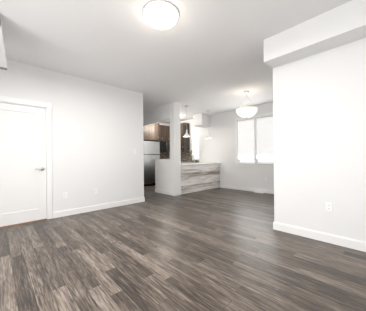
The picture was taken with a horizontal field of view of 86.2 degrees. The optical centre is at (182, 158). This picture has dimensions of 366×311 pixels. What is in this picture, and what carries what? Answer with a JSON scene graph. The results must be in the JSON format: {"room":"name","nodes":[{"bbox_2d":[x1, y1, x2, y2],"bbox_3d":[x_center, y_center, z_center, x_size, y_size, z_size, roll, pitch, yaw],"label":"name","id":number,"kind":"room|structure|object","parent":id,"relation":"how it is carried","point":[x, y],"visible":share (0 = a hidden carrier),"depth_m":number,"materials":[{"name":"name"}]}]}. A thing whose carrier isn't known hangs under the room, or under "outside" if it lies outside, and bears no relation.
{"room":"empty living room","nodes":[
{"label":"empty living room","id":0,"kind":"room"},
{"bbox_2d":[0,59,180,217],"bbox_3d":[-2.179,-0.271,4.049,5.639,2.770,0.190,-1,0,-44],"label":"wall","id":1,"kind":"structure","parent":0,"point":[97,133],"depth_m":4.14,"materials":[{"name":"grey paint"}]},
{"bbox_2d":[0,102,46,226],"bbox_3d":[-2.815,0.095,3.358,0.768,2.027,0.145,-1,0,-44],"label":"door","id":2,"kind":"structure","parent":1,"relation":"in","point":[23,197],"depth_m":3.38,"materials":[{"name":"white wood"}]},
{"bbox_2d":[0,96,51,227],"bbox_3d":[-2.830,0.051,3.374,0.958,2.140,0.164,-1,0,-44],"label":"door frame","id":3,"kind":"structure","parent":1,"relation":"attached to","point":[24,102],"depth_m":3.60,"materials":[{"name":"white wood"}]},
{"bbox_2d":[53,197,144,217],"bbox_3d":[-1.708,1.053,4.344,1.998,0.112,0.014,-1,0,-44],"label":"baseboard","id":4,"kind":"structure","parent":1,"relation":"attached to","point":[120,203],"depth_m":4.18,"materials":[{"name":"white wood"}]},
{"bbox_2d":[143,103,169,125],"bbox_3d":[-1.316,-1.434,6.922,0.115,0.459,2.758,-1,0,-44],"label":"header","id":5,"kind":"object","parent":1,"relation":"attached to","point":[157,114],"visible":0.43,"depth_m":6.36,"materials":[{"name":"grey paint"}]},
{"bbox_2d":[143,124,150,140],"bbox_3d":[-1.728,-1.121,8.009,0.532,0.740,0.608,-1,0,-44],"label":"upper cabinet","id":6,"kind":"object","parent":0,"relation":"attached to","point":[146,128],"depth_m":7.88,"materials":[{"name":"brown wood"}]},
{"bbox_2d":[147,123,158,141],"bbox_3d":[-1.428,-1.124,8.295,0.532,0.740,0.608,-1,0,-44],"label":"upper cabinet","id":7,"kind":"object","parent":0,"relation":"attached to","point":[154,132],"depth_m":8.15,"materials":[{"name":"brown wood"}]},
{"bbox_2d":[159,123,162,141],"bbox_3d":[-1.149,-1.134,8.742,0.439,0.725,0.347,-1,0,-44],"label":"upper cabinet","id":8,"kind":"object","parent":0,"relation":"attached to","point":[160,126],"depth_m":8.66,"materials":[{"name":"brown wood"}]},
{"bbox_2d":[154,159,169,190],"bbox_3d":[-0.613,0.557,6.206,0.145,1.082,0.779,-1,0,-44],"label":"wall","id":9,"kind":"structure","parent":0,"point":[162,174],"depth_m":6.15,"materials":[{"name":"paint"}]},
{"bbox_2d":[155,189,174,195],"bbox_3d":[-0.584,1.042,6.087,0.014,0.112,0.983,-1,0,-44],"label":"baseboard","id":10,"kind":"structure","parent":9,"relation":"attached to","point":[156,190],"depth_m":6.04,"materials":[{"name":"white wood"}]},
{"bbox_2d":[163,125,169,141],"bbox_3d":[-0.916,-1.136,8.964,0.439,0.725,0.347,-1,0,-44],"label":"upper cabinet","id":11,"kind":"object","parent":0,"relation":"attached to","point":[166,135],"depth_m":8.89,"materials":[{"name":"brown wood"}]},
{"bbox_2d":[160,141,169,151],"bbox_3d":[-0.996,-0.547,8.820,0.758,0.438,0.436,-1,0,-44],"label":"over-the-range microwave","id":12,"kind":"object","parent":11,"relation":"attached to","point":[164,146],"visible":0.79,"depth_m":8.77,"materials":[{"name":"grey plastic"}]},
{"bbox_2d":[0,0,350,123],"bbox_3d":[-0.620,-1.702,3.864,7.901,0.060,8.390,-1,0,-44],"label":"ceiling","id":13,"kind":"structure","parent":0,"point":[201,56],"depth_m":2.86,"materials":[{"name":"white paint"}]},
{"bbox_2d":[0,21,6,69],"bbox_3d":[-2.680,-1.346,1.709,1.699,0.609,0.080,-1,0,-44],"label":"bulkhead","id":14,"kind":"object","parent":13,"relation":"attached to","point":[3,64],"visible":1,"depth_m":2.24,"materials":[{"name":"white paint"}]},
{"bbox_2d":[143,0,178,29],"bbox_3d":[-0.257,-1.619,2.264,0.421,0.112,0.414,-1,0,-44],"label":"flush ceiling light","id":15,"kind":"object","parent":13,"relation":"attached to","point":[161,14],"visible":1,"depth_m":2.17,"materials":[{"name":"white glass"}]},
{"bbox_2d":[183,106,190,136],"bbox_3d":[0.114,-1.189,6.266,0.260,0.980,0.260,-1,0,-44],"label":"pendant light","id":16,"kind":"object","parent":13,"relation":"hanging from","point":[186,135],"visible":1,"depth_m":6.26,"materials":[{"name":"silver metal"}]},
{"bbox_2d":[193,113,210,126],"bbox_3d":[0.739,-1.470,7.562,0.529,0.429,0.430,-1,0,-44],"label":"duct","id":17,"kind":"object","parent":13,"relation":"attached to","point":[201,120],"visible":1,"depth_m":7.41,"materials":[{"name":"grey paint"}]},
{"bbox_2d":[236,91,257,118],"bbox_3d":[1.612,-1.348,4.955,0.520,0.692,0.520,-1,0,-44],"label":"pendant light","id":18,"kind":"object","parent":13,"relation":"hanging from","point":[245,112],"visible":1,"depth_m":4.80,"materials":[{"name":"white glass"}]},
{"bbox_2d":[264,0,365,68],"bbox_3d":[2.042,-1.540,2.205,0.488,0.315,2.077,-1,0,-44],"label":"bulkhead","id":19,"kind":"object","parent":13,"relation":"attached to","point":[341,25],"visible":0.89,"depth_m":2.35,"materials":[{"name":"grey paint"}]},
{"bbox_2d":[0,185,365,310],"bbox_3d":[-0.591,1.128,3.864,7.901,0.060,8.390,-1,0,-44],"label":"floor","id":20,"kind":"structure","parent":0,"point":[220,249],"depth_m":2.07,"materials":[{"name":"brown wood"}]},
{"bbox_2d":[143,141,159,185],"bbox_3d":[-1.500,0.200,8.084,0.895,1.815,0.741,-1,0,-44],"label":"fridge","id":21,"kind":"object","parent":20,"relation":"on","point":[151,151],"visible":0.35,"depth_m":7.84,"materials":[{"name":"grey metal"}]},
{"bbox_2d":[181,166,192,193],"bbox_3d":[-0.146,0.649,6.419,0.555,0.888,0.614,-1,0,-44],"label":"base cabinet","id":22,"kind":"object","parent":20,"relation":"on","point":[186,171],"depth_m":6.10,"materials":[{"name":"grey wood"}]},
{"bbox_2d":[181,162,216,165],"bbox_3d":[0.414,0.179,6.863,1.986,0.040,0.780,-1,0,-44],"label":"countertop","id":23,"kind":"structure","parent":22,"relation":"on","point":[204,163],"depth_m":6.51,"materials":[{"name":"white stone"}]},
{"bbox_2d":[181,154,202,162],"bbox_3d":[-0.139,0.458,8.414,0.650,1.270,2.192,-1,0,-44],"label":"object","id":24,"kind":"structure","parent":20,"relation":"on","point":[192,162],"depth_m":7.85,"materials":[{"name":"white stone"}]},
{"bbox_2d":[193,166,200,189],"bbox_3d":[0.192,0.646,6.741,0.615,0.888,0.614,-1,0,-44],"label":"base cabinet","id":25,"kind":"object","parent":20,"relation":"on","point":[195,177],"depth_m":6.44,"materials":[{"name":"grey wood"}]},
{"bbox_2d":[201,166,208,189],"bbox_3d":[0.528,0.642,7.062,0.551,0.888,0.614,-1,0,-44],"label":"base cabinet","id":26,"kind":"object","parent":20,"relation":"on","point":[204,169],"depth_m":6.72,"materials":[{"name":"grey wood"}]},
{"bbox_2d":[209,166,216,188],"bbox_3d":[0.889,0.639,7.406,0.555,0.888,0.614,-1,0,-44],"label":"base cabinet","id":27,"kind":"object","parent":20,"relation":"on","point":[212,169],"depth_m":7.00,"materials":[{"name":"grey wood"}]},
{"bbox_2d":[169,102,273,189],"bbox_3d":[2.199,-0.315,6.538,0.150,2.770,8.390,-1,0,-44],"label":"wall","id":28,"kind":"structure","parent":0,"point":[219,147],"depth_m":7.03,"materials":[{"name":"grey paint"}]},
{"bbox_2d":[160,151,168,158],"bbox_3d":[-1.041,-0.087,9.067,1.026,0.517,0.008,-1,0,-44],"label":"backsplash","id":29,"kind":"structure","parent":28,"relation":"attached to","point":[163,155],"depth_m":9.22,"materials":[{"name":"tile"}]},
{"bbox_2d":[169,123,189,150],"bbox_3d":[-0.177,-0.931,8.635,0.380,1.150,0.935,-1,0,-44],"label":"upper cabinet","id":30,"kind":"object","parent":28,"relation":"attached to","point":[185,141],"visible":0.31,"depth_m":8.30,"materials":[{"name":"brown wood"}]},
{"bbox_2d":[181,150,198,161],"bbox_3d":[0.114,-0.099,8.608,0.008,0.517,1.589,-1,0,-44],"label":"backsplash","id":31,"kind":"structure","parent":28,"relation":"attached to","point":[186,155],"depth_m":8.52,"materials":[{"name":"tile"}]},
{"bbox_2d":[192,129,198,159],"bbox_3d":[0.564,-0.589,8.223,0.117,1.292,0.402,-1,0,-44],"label":"window","id":32,"kind":"structure","parent":28,"relation":"in","point":[192,146],"depth_m":8.33,"materials":[{"name":"white plastic"}]},
{"bbox_2d":[192,129,198,156],"bbox_3d":[0.534,-0.660,8.195,0.067,1.147,0.370,-1,0,-44],"label":"window shade","id":33,"kind":"object","parent":32,"relation":"attached to","point":[195,153],"visible":0.9,"depth_m":8.20,"materials":[{"name":"fabric"}]},
{"bbox_2d":[220,185,273,193],"bbox_3d":[3.181,1.004,5.404,0.014,0.112,5.170,-1,0,-44],"label":"baseboard","id":34,"kind":"structure","parent":28,"relation":"attached to","point":[221,186],"depth_m":6.46,"materials":[{"name":"white wood"}]},
{"bbox_2d":[234,112,273,166],"bbox_3d":[2.345,-0.574,6.325,0.160,1.645,1.475,-1,0,-44],"label":"window","id":35,"kind":"structure","parent":28,"relation":"in","point":[239,163],"depth_m":6.31,"materials":[{"name":"white plastic"}]},
{"bbox_2d":[238,118,253,159],"bbox_3d":[2.102,-0.631,6.551,0.067,1.347,0.592,-1,0,-44],"label":"window shade","id":36,"kind":"object","parent":35,"relation":"attached to","point":[245,139],"visible":1,"depth_m":6.55,"materials":[{"name":"fabric"}]},
{"bbox_2d":[256,115,273,159],"bbox_3d":[2.559,-0.635,6.072,0.067,1.347,0.592,-1,0,-44],"label":"window shade","id":37,"kind":"object","parent":35,"relation":"attached to","point":[264,139],"visible":0.92,"depth_m":6.09,"materials":[{"name":"fabric"}]},
{"bbox_2d":[273,38,365,241],"bbox_3d":[2.147,-0.315,2.288,0.141,2.770,2.069,-1,0,-44],"label":"wall","id":38,"kind":"structure","parent":0,"point":[319,119],"depth_m":2.54,"materials":[{"name":"grey paint"}]},
{"bbox_2d":[273,222,365,251],"bbox_3d":[2.092,1.015,2.246,0.014,0.112,2.063,-1,0,-44],"label":"baseboard","id":39,"kind":"structure","parent":38,"relation":"attached to","point":[337,240],"depth_m":2.53,"materials":[{"name":"white wood"}]},
{"bbox_2d":[325,202,332,211],"bbox_3d":[1.859,0.617,2.491,0.008,0.116,0.072,-1,0,-44],"label":"electrical outlet","id":40,"kind":"object","parent":38,"relation":"attached to","point":[329,207],"visible":1,"depth_m":2.49,"materials":[{"name":"white plastic"}]}
]}

